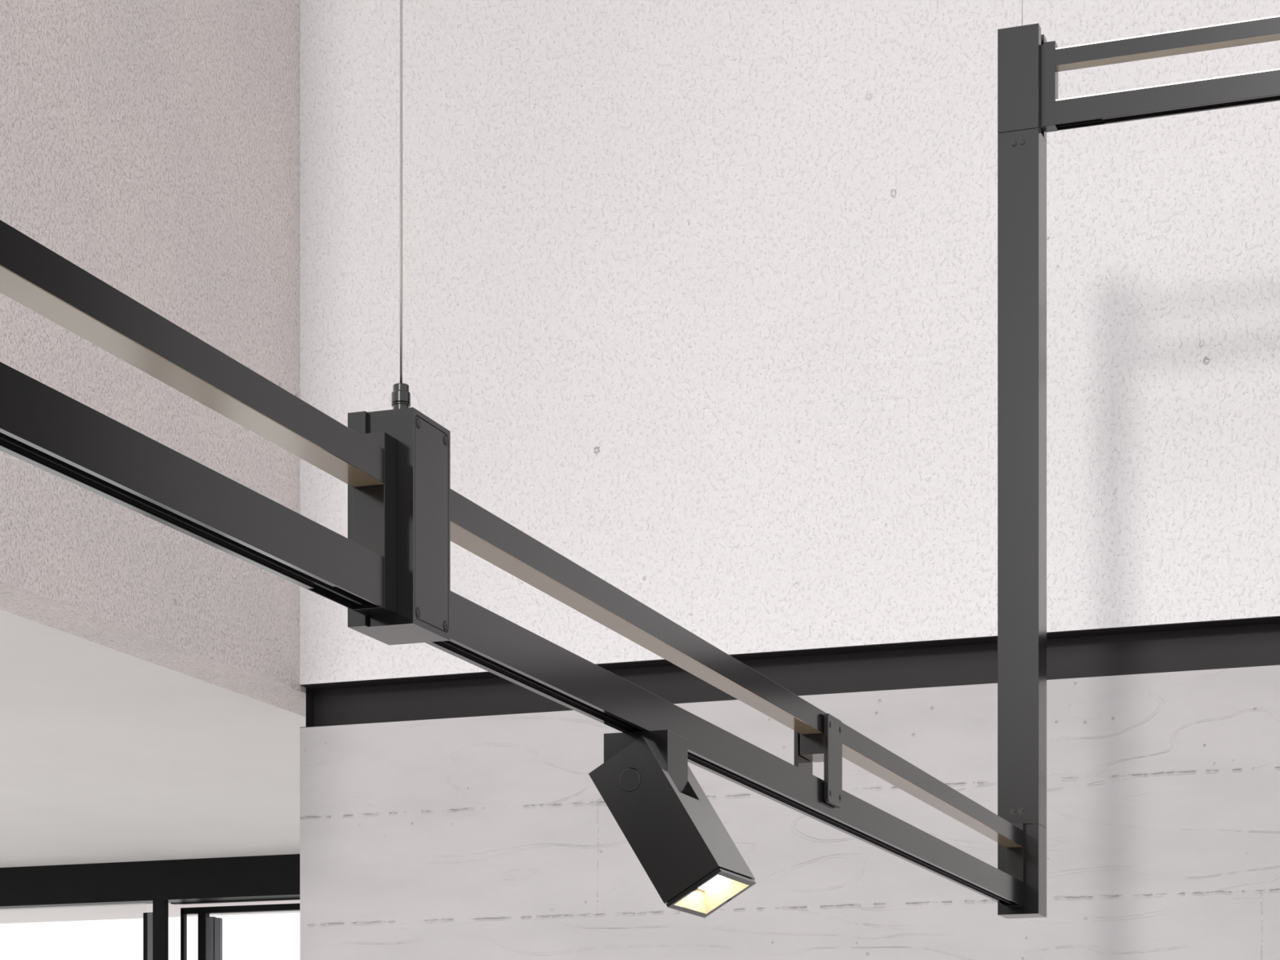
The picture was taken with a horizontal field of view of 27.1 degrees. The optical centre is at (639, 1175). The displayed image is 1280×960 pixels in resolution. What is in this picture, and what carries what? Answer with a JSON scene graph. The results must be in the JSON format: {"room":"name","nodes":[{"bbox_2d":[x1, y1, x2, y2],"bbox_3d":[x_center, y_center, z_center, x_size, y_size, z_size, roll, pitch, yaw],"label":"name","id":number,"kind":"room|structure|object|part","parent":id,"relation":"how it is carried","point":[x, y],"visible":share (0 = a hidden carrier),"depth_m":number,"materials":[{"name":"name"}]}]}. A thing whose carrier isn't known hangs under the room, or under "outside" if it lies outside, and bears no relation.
{"room":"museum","nodes":[
{"label":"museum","id":0,"kind":"room"},
{"bbox_2d":[0,608,305,867],"bbox_3d":[-3.671,-1.225,7.286,6.135,0.250,5.200,0,0,20],"label":"ceiling","id":1,"kind":"structure","parent":0,"point":[108,755],"depth_m":7.03,"materials":[{"name":"paint"}]},
{"bbox_2d":[0,853,299,909],"bbox_3d":[-2.790,-1.031,9.717,6.135,0.139,0.100,0,0,20],"label":"trim","id":2,"kind":"structure","parent":1,"relation":"attached to","point":[275,876],"depth_m":9.28,"materials":[{"name":"black metal"}]},
{"bbox_2d":[0,0,306,716],"bbox_3d":[-1.045,-3.039,5.324,0.140,3.922,1.900,0,0,20],"label":"wall","id":3,"kind":"structure","parent":0,"point":[153,147],"depth_m":5.33,"materials":[{"name":"beige paint"}]},
{"bbox_2d":[0,219,396,615],"bbox_3d":[-0.456,-0.533,1.510,0.029,0.143,1.429,0,0,20],"label":"track","id":4,"kind":"object","parent":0,"point":[42,426],"visible":1,"depth_m":1.87,"materials":[{"name":"metal"}]},
{"bbox_3d":[-0.460,-0.576,1.498,0.029,0.028,1.404,0,0,20],"label":"rail","id":5,"kind":"part","parent":4,"relation":"part of","materials":[{"name":"metal"}]},
{"bbox_3d":[-0.460,-0.482,1.498,0.029,0.041,1.404,0,0,20],"label":"rail","id":6,"kind":"part","parent":4,"relation":"part of","materials":[{"name":"metal"}]},
{"bbox_3d":[-0.217,-0.533,2.170,0.029,0.143,0.024,0,0,20],"label":"plate","id":7,"kind":"part","parent":4,"relation":"part of","materials":[{"name":"paint"}]},
{"bbox_2d":[347,382,450,644],"bbox_3d":[-0.200,-0.556,2.214,0.058,0.208,0.080,0,0,20],"label":"bracket","id":8,"kind":"object","parent":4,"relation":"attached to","point":[423,615],"visible":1,"depth_m":2.19,"materials":[{"name":"metal"}]},
{"bbox_2d":[425,488,1024,906],"bbox_3d":[0.229,-0.533,3.402,0.046,0.143,2.447,0,0,20],"label":"track","id":9,"kind":"object","parent":8,"relation":"attached to","point":[480,637],"visible":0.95,"depth_m":2.95,"materials":[{"name":"metal"}]},
{"bbox_2d":[588,727,755,917],"bbox_3d":[0.035,-0.372,2.789,0.145,0.193,0.125,0,0,20],"label":"track spotlight","id":10,"kind":"object","parent":9,"relation":"attached to","point":[646,780],"visible":1,"depth_m":2.74,"materials":[{"name":"paint"}]},
{"bbox_3d":[0.067,-0.312,2.776,0.026,0.018,0.083,0,0,20],"label":"led panel","id":11,"kind":"part","parent":10,"relation":"part of","materials":[{"name":"white plastic"}]},
{"bbox_3d":[0.210,-0.530,3.410,0.005,0.112,0.067,0,0,20],"label":"clamp plate","id":12,"kind":"part","parent":9,"relation":"part of","materials":[{"name":"paint"}]},
{"bbox_3d":[0.247,-0.530,3.396,0.006,0.112,0.067,0,0,20],"label":"clamp plate","id":13,"kind":"part","parent":9,"relation":"part of","materials":[{"name":"paint"}]},
{"bbox_3d":[0.643,-0.532,4.546,0.029,0.143,0.014,0,0,20],"label":"plate","id":14,"kind":"part","parent":9,"relation":"part of","materials":[{"name":"paint"}]},
{"bbox_2d":[299,0,1279,959],"bbox_3d":[1.209,-1.100,5.358,4.076,7.800,0.300,0,0,20],"label":"wall","id":15,"kind":"structure","parent":0,"point":[700,297],"depth_m":5.52,"materials":[{"name":"white paint"}]},
{"bbox_3d":[1.222,-1.046,5.390,4.073,0.096,0.233,0,0,20],"label":"wall","id":16,"kind":"structure","parent":0,"visible":0},
{"bbox_2d":[300,616,1279,728],"bbox_3d":[1.170,-1.046,5.249,4.075,0.096,0.066,0,0,20],"label":"trim","id":17,"kind":"structure","parent":16,"relation":"attached to","point":[1246,642],"depth_m":5.53,"materials":[{"name":"black metal"}]},
{"bbox_3d":[0.233,-5.100,2.575,4.415,0.200,6.200,0,0,20],"label":"ceiling","id":18,"kind":"structure","parent":0,"visible":0},
{"bbox_2d":[400,0,402,382],"bbox_3d":[-0.200,-2.830,2.216,0.060,4.340,0.060,0,0,20],"label":"cable","id":19,"kind":"object","parent":18,"relation":"hanging from","point":[401,1],"visible":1,"depth_m":2.21,"materials":[{"name":"paint"}]},
{"bbox_2d":[1022,0,1022,25],"bbox_3d":[0.660,-3.485,4.585,0.001,3.029,0.001,0,0,20],"label":"wire","id":20,"kind":"object","parent":18,"relation":"hanging from","point":[1022,0],"visible":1,"depth_m":4.58,"materials":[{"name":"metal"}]},
{"bbox_2d":[997,23,1046,918],"bbox_3d":[0.660,-1.210,4.584,0.071,1.523,0.072,0,0,20],"label":"vertical post","id":21,"kind":"object","parent":20,"relation":"hanging from","point":[1021,143],"visible":0.99,"depth_m":4.55,"materials":[{"name":"metal"}]},
{"bbox_2d":[1040,15,1279,132],"bbox_3d":[1.492,-1.873,4.281,1.710,0.144,0.028,0,0,20],"label":"track","id":22,"kind":"object","parent":21,"relation":"attached to","point":[1261,86],"visible":1,"depth_m":4.49,"materials":[{"name":"metal"}]},
{"bbox_3d":[0.707,-1.873,4.565,0.020,0.144,0.028,0,0,20],"label":"plate","id":23,"kind":"part","parent":22,"relation":"part of","materials":[{"name":"paint"}]},
{"bbox_3d":[1.506,-1.917,4.276,1.680,0.027,0.028,0,0,20],"label":"rail","id":24,"kind":"part","parent":22,"relation":"part of","materials":[{"name":"metal"}]},
{"bbox_3d":[1.506,-1.822,4.276,1.680,0.041,0.028,0,0,20],"label":"rail","id":25,"kind":"part","parent":22,"relation":"part of","materials":[{"name":"metal"}]},
{"bbox_3d":[-3.582,2.790,7.326,6.275,0.020,5.336,0,0,20],"label":"floor","id":26,"kind":"structure","parent":0,"visible":0},
{"bbox_2d":[3,899,168,959],"bbox_3d":[-3.660,0.919,10.027,4.288,3.761,0.090,0,0,20],"label":"window","id":27,"kind":"structure","parent":26,"relation":"on","point":[155,923],"depth_m":9.27,"materials":[{"name":"black metal"}]},
{"bbox_3d":[-3.682,0.895,10.062,4.124,3.710,0.006,0,0,20],"label":"pane","id":28,"kind":"part","parent":27,"relation":"part of","materials":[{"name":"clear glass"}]},
{"bbox_3d":[-3.660,0.919,10.027,4.288,3.761,0.090,0,0,20],"label":"frame","id":29,"kind":"part","parent":27,"relation":"part of","materials":[{"name":"black metal"}]},
{"bbox_2d":[170,897,299,959],"bbox_3d":[-0.757,0.917,9.086,1.881,3.766,0.090,0,0,20],"label":"window","id":30,"kind":"structure","parent":26,"relation":"on","point":[209,928],"depth_m":9.37,"materials":[{"name":"black metal"}]},
{"label":"outside","id":31,"kind":"structure","parent":0,"visible":0},
{"bbox_2d":[0,899,299,924],"bbox_3d":[-2.492,-1.086,9.954,7.735,0.228,0.559,0,0,20],"label":"ceiling","id":32,"kind":"structure","parent":31,"point":[124,911],"depth_m":9.83,"materials":[{"name":"white paint"}]}
]}

